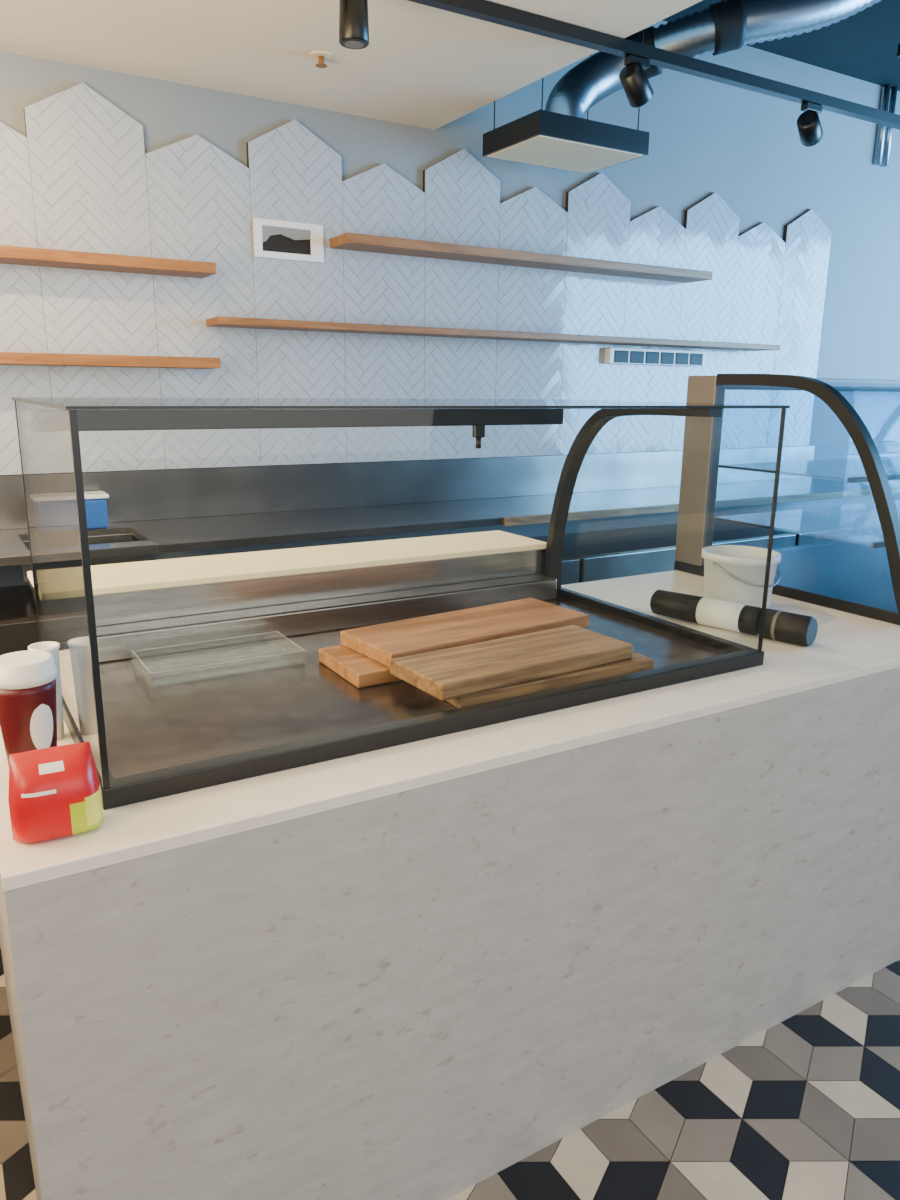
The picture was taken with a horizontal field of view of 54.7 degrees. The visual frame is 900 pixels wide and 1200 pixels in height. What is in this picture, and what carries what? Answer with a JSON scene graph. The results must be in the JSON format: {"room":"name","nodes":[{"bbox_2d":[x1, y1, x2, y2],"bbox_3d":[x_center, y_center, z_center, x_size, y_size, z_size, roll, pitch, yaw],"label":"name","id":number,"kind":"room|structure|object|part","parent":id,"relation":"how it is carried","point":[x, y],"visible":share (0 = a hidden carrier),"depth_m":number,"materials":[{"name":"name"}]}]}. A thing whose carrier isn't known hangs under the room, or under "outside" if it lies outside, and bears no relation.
{"room":"food shop","nodes":[
{"label":"food shop","id":0,"kind":"room"},
{"bbox_2d":[0,0,701,129],"bbox_3d":[-0.759,-1.877,0.682,5.000,0.780,5.700,-7,16,-30],"label":"ceiling","id":1,"kind":"structure","parent":0,"point":[421,65],"depth_m":3.33,"materials":[{"name":"white paint"}]},
{"bbox_2d":[310,51,332,67],"bbox_3d":[-0.506,-2.124,3.428,0.090,0.039,0.090,-7,16,-30],"label":"sprinkler","id":2,"kind":"object","parent":1,"relation":"attached to","point":[321,56],"visible":1,"depth_m":3.42,"materials":[{"name":"beige metal"}]},
{"bbox_3d":[-0.506,-2.140,3.424,0.090,0.005,0.090,-7,16,-30],"label":"plate","id":3,"kind":"part","parent":2,"relation":"part of","materials":[{"name":"beige metal"}]},
{"bbox_2d":[408,0,899,129],"bbox_3d":[1.757,-2.588,3.803,5.600,0.825,0.044,-7,16,-30],"label":"track","id":4,"kind":"object","parent":1,"relation":"hanging from","point":[484,10],"visible":1,"depth_m":3.30,"materials":[{"name":"black metal"}]},
{"bbox_2d":[339,0,368,48],"bbox_3d":[-0.301,-1.835,2.727,0.100,0.171,0.096,-7,16,-30],"label":"track spotlight","id":5,"kind":"object","parent":4,"relation":"hanging from","point":[353,14],"visible":1,"depth_m":2.70,"materials":[{"name":"black metal"}]},
{"bbox_2d":[619,55,653,107],"bbox_3d":[0.708,-1.971,3.316,0.096,0.163,0.152,13,18,41],"label":"track spotlight","id":6,"kind":"object","parent":4,"relation":"hanging from","point":[636,85],"visible":1,"depth_m":3.28,"materials":[{"name":"black metal"}]},
{"bbox_2d":[797,102,822,146],"bbox_3d":[1.582,-2.086,3.821,0.096,0.160,0.148,9,16,30],"label":"track spotlight","id":7,"kind":"object","parent":4,"relation":"hanging from","point":[809,126],"visible":1,"depth_m":3.79,"materials":[{"name":"black metal"}]},
{"bbox_2d":[545,0,880,118],"bbox_3d":[1.366,-2.744,4.282,1.824,0.919,0.390,-1,14,-6],"label":"air duct","id":8,"kind":"object","parent":1,"relation":"hanging from","point":[725,26],"visible":0.69,"depth_m":4.17,"materials":[{"name":"silver metal"}]},
{"bbox_2d":[897,43,899,57],"bbox_3d":[3.990,-3.159,5.140,3.301,0.300,0.720,-7,16,-30],"label":"cable tray","id":9,"kind":"object","parent":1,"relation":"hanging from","point":[898,49],"visible":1,"depth_m":4.64,"materials":[{"name":"black metal"}]},
{"bbox_2d":[0,20,899,586],"bbox_3d":[0.182,-1.437,4.866,10.700,3.600,0.179,-7,16,-30],"label":"wall","id":10,"kind":"structure","parent":0,"point":[81,178],"depth_m":4.57,"materials":[{"name":"white tile"}]},
{"bbox_2d":[0,245,215,277],"bbox_3d":[-2.088,-1.328,3.268,2.378,0.045,0.205,-7,16,-30],"label":"wall shelf","id":11,"kind":"object","parent":10,"relation":"attached to","point":[16,255],"depth_m":3.58,"materials":[{"name":"brown wood"}]},
{"bbox_2d":[0,352,220,368],"bbox_3d":[-2.093,-0.941,3.362,2.378,0.045,0.205,-7,16,-30],"label":"wall shelf","id":12,"kind":"object","parent":10,"relation":"attached to","point":[6,358],"depth_m":3.64,"materials":[{"name":"brown wood"}]},
{"bbox_2d":[253,217,323,262],"bbox_3d":[-0.759,-1.696,4.109,0.345,0.170,0.012,-7,16,-30],"label":"picture frame","id":13,"kind":"object","parent":10,"relation":"attached to","point":[275,239],"depth_m":4.10,"materials":[{"name":"white paper"}]},
{"bbox_2d":[0,446,814,529],"bbox_3d":[-0.388,-0.620,4.629,7.100,0.229,0.029,-7,16,-30],"label":"backsplash","id":14,"kind":"structure","parent":10,"relation":"attached to","point":[134,495],"depth_m":4.58,"materials":[{"name":"silver metal"}]},
{"bbox_2d":[206,316,779,350],"bbox_3d":[0.517,-1.459,4.836,3.690,0.032,0.205,-7,16,-30],"label":"wall shelf","id":15,"kind":"object","parent":10,"relation":"attached to","point":[233,322],"depth_m":4.50,"materials":[{"name":"brown wood"}]},
{"bbox_2d":[330,232,712,282],"bbox_3d":[0.500,-1.841,4.730,2.400,0.045,0.205,-7,16,-30],"label":"wall shelf","id":16,"kind":"object","parent":10,"relation":"attached to","point":[346,241],"depth_m":4.55,"materials":[{"name":"brown wood"}]},
{"bbox_2d":[604,347,705,365],"bbox_3d":[1.280,-1.503,5.385,0.800,0.095,0.055,-7,16,-30],"label":"strip","id":17,"kind":"object","parent":10,"relation":"attached to","point":[613,355],"visible":1,"depth_m":5.34,"materials":[{"name":"white plastic"}]},
{"bbox_2d":[614,350,628,362],"bbox_3d":[1.027,-1.457,5.211,0.110,0.070,0.006,-7,16,-30],"label":"socket","id":18,"kind":"object","parent":17,"relation":"attached to","point":[620,356],"depth_m":5.21,"materials":[{"name":"black"}]},
{"bbox_2d":[630,351,643,362],"bbox_3d":[1.134,-1.471,5.274,0.110,0.070,0.006,-7,16,-30],"label":"socket","id":19,"kind":"object","parent":17,"relation":"attached to","point":[635,356],"depth_m":5.27,"materials":[{"name":"black"}]},
{"bbox_2d":[645,352,659,363],"bbox_3d":[1.241,-1.485,5.336,0.110,0.070,0.006,-7,16,-30],"label":"socket","id":20,"kind":"object","parent":17,"relation":"attached to","point":[650,357],"depth_m":5.33,"materials":[{"name":"black"}]},
{"bbox_2d":[660,352,673,363],"bbox_3d":[1.349,-1.499,5.399,0.110,0.070,0.006,-7,16,-30],"label":"socket","id":21,"kind":"object","parent":17,"relation":"attached to","point":[665,357],"depth_m":5.39,"materials":[{"name":"black"}]},
{"bbox_2d":[675,353,688,364],"bbox_3d":[1.456,-1.514,5.461,0.110,0.070,0.006,-7,16,-30],"label":"socket","id":22,"kind":"object","parent":17,"relation":"attached to","point":[680,358],"depth_m":5.46,"materials":[{"name":"black"}]},
{"bbox_2d":[690,353,702,364],"bbox_3d":[1.563,-1.528,5.524,0.110,0.070,0.006,-7,16,-30],"label":"socket","id":23,"kind":"object","parent":17,"relation":"attached to","point":[695,358],"depth_m":5.52,"materials":[{"name":"black"}]},
{"bbox_2d":[875,84,897,166],"bbox_3d":[3.029,-3.288,6.042,0.119,0.500,0.039,-7,16,-30],"label":"conduit pipe","id":24,"kind":"object","parent":10,"relation":"attached to","point":[886,94],"visible":0.82,"depth_m":6.03,"materials":[{"name":"silver metal"}]},
{"bbox_2d":[0,945,899,1199],"bbox_3d":[1.909,1.032,2.454,10.700,0.012,6.700,-7,16,-30],"label":"floor","id":25,"kind":"structure","parent":0,"point":[807,1107],"depth_m":1.89,"materials":[{"name":"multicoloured tile"}]},
{"bbox_2d":[0,570,899,1199],"bbox_3d":[1.097,0.447,2.843,4.575,0.920,1.055,-7,16,-30],"label":"counter","id":26,"kind":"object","parent":25,"relation":"on","point":[416,970],"depth_m":1.60,"materials":[{"name":"stone"}]},
{"bbox_3d":[-0.859,0.713,1.708,0.020,0.898,1.014,-7,16,-30],"label":"panel","id":27,"kind":"part","parent":26,"relation":"part of","materials":[{"name":"stone"}]},
{"bbox_2d":[0,650,56,765],"bbox_3d":[-0.704,0.191,1.452,0.102,0.198,0.102,-7,16,-30],"label":"sauce bottle","id":28,"kind":"object","parent":26,"relation":"on","point":[28,705],"visible":0.83,"depth_m":1.42,"materials":[{"name":"red plastic"}]},
{"bbox_3d":[-0.703,0.113,1.433,0.102,0.038,0.102,-7,16,-30],"label":"lid","id":29,"kind":"part","parent":28,"relation":"part of","materials":[{"name":"white plastic"}]},
{"bbox_2d":[28,641,64,740],"bbox_3d":[-0.731,0.168,1.586,0.052,0.178,0.052,-7,16,-30],"label":"paper cup","id":30,"kind":"object","parent":26,"relation":"on","point":[52,647],"visible":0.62,"depth_m":1.58,"materials":[{"name":"white paper"}]},
{"bbox_2d":[8,742,103,842],"bbox_3d":[-0.572,0.278,1.262,0.122,0.122,0.084,-7,16,-30],"label":"pouch","id":31,"kind":"object","parent":26,"relation":"on","point":[55,792],"visible":1,"depth_m":1.23,"materials":[{"name":"red plastic"}]},
{"bbox_2d":[27,530,546,626],"bbox_3d":[-0.378,-0.042,2.470,1.450,0.173,0.280,-7,16,-30],"label":"shelf","id":32,"kind":"object","parent":26,"relation":"on","point":[141,591],"visible":0.55,"depth_m":2.34,"materials":[{"name":"metal"}]},
{"bbox_2d":[12,397,789,809],"bbox_3d":[-0.093,-0.139,1.971,1.494,0.606,0.805,-7,16,-30],"label":"glass display case","id":33,"kind":"object","parent":26,"relation":"on","point":[153,736],"visible":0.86,"depth_m":1.82,"materials":[{"name":"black glass"}]},
{"bbox_3d":[-0.728,-0.065,1.600,0.006,0.576,0.782,-7,16,-30],"label":"glass","id":34,"kind":"part","parent":33,"relation":"part of","materials":[{"name":"clear glass"}]},
{"bbox_2d":[132,631,304,674],"bbox_3d":[-0.530,0.132,2.000,0.348,0.031,0.188,-7,16,-30],"label":"acrylic tray","id":35,"kind":"object","parent":33,"relation":"on","point":[133,652],"visible":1,"depth_m":1.98,"materials":[{"name":"plastic"}]},
{"bbox_3d":[-0.284,-0.465,2.225,1.432,0.046,0.023,-7,16,-30],"label":"rail","id":36,"kind":"part","parent":33,"relation":"part of","materials":[{"name":"black metal"}]},
{"bbox_2d":[318,645,401,687],"bbox_3d":[-0.017,0.120,2.072,0.545,0.032,0.220,-7,16,-30],"label":"wooden cutting board","id":37,"kind":"object","parent":33,"relation":"on","point":[360,670],"visible":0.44,"depth_m":1.91,"materials":[{"name":"brown wood"}]},
{"bbox_2d":[340,598,588,666],"bbox_3d":[0.048,0.071,2.134,0.600,0.034,0.225,-9,17,-35],"label":"wooden cutting board","id":38,"kind":"object","parent":37,"relation":"on","point":[384,642],"visible":0.86,"depth_m":2.08,"materials":[{"name":"brown wood"}]},
{"bbox_3d":[-0.090,-0.430,1.900,1.492,0.006,0.803,-7,16,-30],"label":"glass","id":39,"kind":"part","parent":33,"relation":"part of","materials":[{"name":"clear glass"}]},
{"bbox_2d":[446,652,653,707],"bbox_3d":[0.195,0.157,1.930,0.514,0.032,0.200,-7,16,-30],"label":"wooden cutting board","id":40,"kind":"object","parent":33,"relation":"on","point":[638,662],"visible":0.24,"depth_m":1.85,"materials":[{"name":"brown wood"}]},
{"bbox_2d":[390,625,632,700],"bbox_3d":[0.143,0.128,1.903,0.520,0.034,0.200,-9,17,-33],"label":"wooden cutting board","id":41,"kind":"object","parent":40,"relation":"on","point":[454,672],"visible":1,"depth_m":1.85,"materials":[{"name":"brown wood"}]},
{"bbox_3d":[0.473,-0.251,2.397,0.043,0.567,0.614,-7,16,-30],"label":"frame","id":42,"kind":"part","parent":33,"relation":"part of","materials":[{"name":"black metal"}]},
{"bbox_2d":[0,570,899,891],"bbox_3d":[1.102,0.011,2.736,4.575,0.022,1.055,-7,16,-30],"label":"countertop","id":43,"kind":"structure","parent":26,"relation":"on","point":[846,646],"depth_m":1.58,"materials":[{"name":"white stone"}]},
{"bbox_2d":[650,589,817,646],"bbox_3d":[0.760,0.043,2.375,0.456,0.080,0.080,13,19,42],"label":"flask","id":44,"kind":"object","parent":26,"relation":"on","point":[793,628],"visible":0.89,"depth_m":2.33,"materials":[{"name":"black metal"}]},
{"bbox_2d":[701,545,780,607],"bbox_3d":[0.864,-0.060,2.603,0.232,0.174,0.228,-7,16,-30],"label":"plastic bucket","id":45,"kind":"object","parent":26,"relation":"on","point":[732,573],"visible":0.82,"depth_m":2.53,"materials":[{"name":"white plastic"}]},
{"bbox_3d":[0.893,-0.080,2.549,0.232,0.066,0.117,-7,16,-30],"label":"handle","id":46,"kind":"part","parent":45,"relation":"part of","materials":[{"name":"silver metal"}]},
{"bbox_2d":[674,374,899,624],"bbox_3d":[1.967,-0.472,3.251,2.135,0.690,0.902,-7,16,-30],"label":"glass display case","id":47,"kind":"object","parent":26,"relation":"on","point":[858,576],"visible":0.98,"depth_m":2.96,"materials":[{"name":"clear glass"}]},
{"bbox_2d":[715,500,899,530],"bbox_3d":[1.944,-0.337,3.296,2.030,0.008,0.600,-7,16,-30],"label":"shelf","id":48,"kind":"object","parent":47,"relation":"attached to","point":[862,516],"depth_m":3.05,"materials":[{"name":"glass"}]},
{"bbox_2d":[720,456,899,480],"bbox_3d":[1.921,-0.522,3.295,2.030,0.008,0.500,-7,16,-30],"label":"shelf","id":49,"kind":"object","parent":47,"relation":"attached to","point":[849,469],"depth_m":2.92,"materials":[{"name":"glass"}]},
{"bbox_3d":[1.998,-0.469,3.201,2.064,0.642,0.758,-7,16,-30],"label":"curved glass","id":50,"kind":"part","parent":47,"relation":"part of","materials":[{"name":"clear glass"}]},
{"bbox_3d":[2.051,-0.469,3.082,2.030,0.017,0.010,-7,16,-30],"label":"shelf rail","id":51,"kind":"part","parent":47,"relation":"part of","materials":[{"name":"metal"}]},
{"bbox_3d":[2.100,-0.273,3.042,2.030,0.017,0.010,-7,16,-30],"label":"shelf rail","id":52,"kind":"part","parent":47,"relation":"part of","materials":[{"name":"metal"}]},
{"bbox_2d":[0,478,899,655],"bbox_3d":[-0.211,0.024,4.469,7.100,0.941,0.690,-7,16,-30],"label":"worktable","id":53,"kind":"object","parent":25,"relation":"on","point":[616,553],"visible":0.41,"depth_m":4.50,"materials":[{"name":"grey metal"}]},
{"bbox_2d":[0,529,30,565],"bbox_3d":[-2.487,-0.120,3.045,1.800,0.035,0.670,-7,16,-30],"label":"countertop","id":54,"kind":"structure","parent":53,"relation":"on","point":[13,551],"depth_m":3.29,"materials":[{"name":"metal"}]},
{"bbox_3d":[-1.924,0.393,3.175,0.840,0.560,0.025,-7,16,-30],"label":"door","id":55,"kind":"part","parent":53,"relation":"part of","materials":[{"name":"metal"}]},
{"bbox_2d":[26,579,32,591],"bbox_3d":[-1.510,-0.069,3.629,0.430,0.010,0.360,-7,16,-30],"label":"basin","id":56,"kind":"object","parent":53,"relation":"in","point":[27,580],"depth_m":3.60,"materials":[{"name":"ceramic"}]},
{"bbox_2d":[22,534,132,581],"bbox_3d":[-1.603,-0.185,3.764,0.450,0.170,0.010,-7,16,-30],"label":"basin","id":57,"kind":"object","parent":53,"relation":"in","point":[92,538],"depth_m":3.79,"materials":[{"name":"metal"}]},
{"bbox_2d":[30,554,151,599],"bbox_3d":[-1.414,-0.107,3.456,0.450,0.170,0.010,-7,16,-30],"label":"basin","id":58,"kind":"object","parent":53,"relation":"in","point":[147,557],"depth_m":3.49,"materials":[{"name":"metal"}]},
{"bbox_2d":[84,491,108,528],"bbox_3d":[-1.647,-0.386,3.783,0.300,0.149,0.140,-7,16,-30],"label":"tub","id":59,"kind":"object","parent":53,"relation":"on","point":[95,501],"visible":0.43,"depth_m":3.78,"materials":[{"name":"blue plastic"}]},
{"bbox_3d":[-1.646,-0.449,3.767,0.300,0.019,0.140,-7,16,-30],"label":"lid","id":60,"kind":"part","parent":59,"relation":"part of","materials":[{"name":"white plastic"}]},
{"bbox_2d":[124,478,893,552],"bbox_3d":[0.755,-0.543,4.932,4.850,0.035,0.670,-7,16,-30],"label":"countertop","id":61,"kind":"structure","parent":53,"relation":"on","point":[210,532],"depth_m":4.23,"materials":[{"name":"metal"}]},
{"bbox_3d":[0.317,0.100,4.479,0.840,0.560,0.025,-7,16,-30],"label":"door","id":62,"kind":"part","parent":53,"relation":"part of","materials":[{"name":"metal"}]},
{"bbox_3d":[1.064,0.002,4.914,0.840,0.560,0.025,-7,16,-30],"label":"door","id":63,"kind":"part","parent":53,"relation":"part of","materials":[{"name":"metal"}]},
{"bbox_3d":[1.811,-0.095,5.349,0.840,0.560,0.025,-7,16,-30],"label":"door","id":64,"kind":"part","parent":53,"relation":"part of","materials":[{"name":"metal"}]},
{"bbox_3d":[2.559,-0.193,5.784,0.840,0.560,0.025,-7,16,-30],"label":"door","id":65,"kind":"part","parent":53,"relation":"part of","materials":[{"name":"metal"}]},
{"bbox_2d":[482,29,649,173],"bbox_3d":[0.570,-2.635,4.171,0.660,0.934,0.470,-7,16,-30],"label":"vent box","id":66,"kind":"object","parent":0,"point":[541,137],"depth_m":4.15,"materials":[{"name":"black metal"}]},
{"bbox_2d":[663,0,899,90],"bbox_3d":[1.950,-2.520,1.586,10.700,0.100,6.700,-7,16,-30],"label":"ceiling","id":67,"kind":"structure","parent":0,"point":[863,45],"depth_m":5.28,"materials":[{"name":"paint"}]}
]}

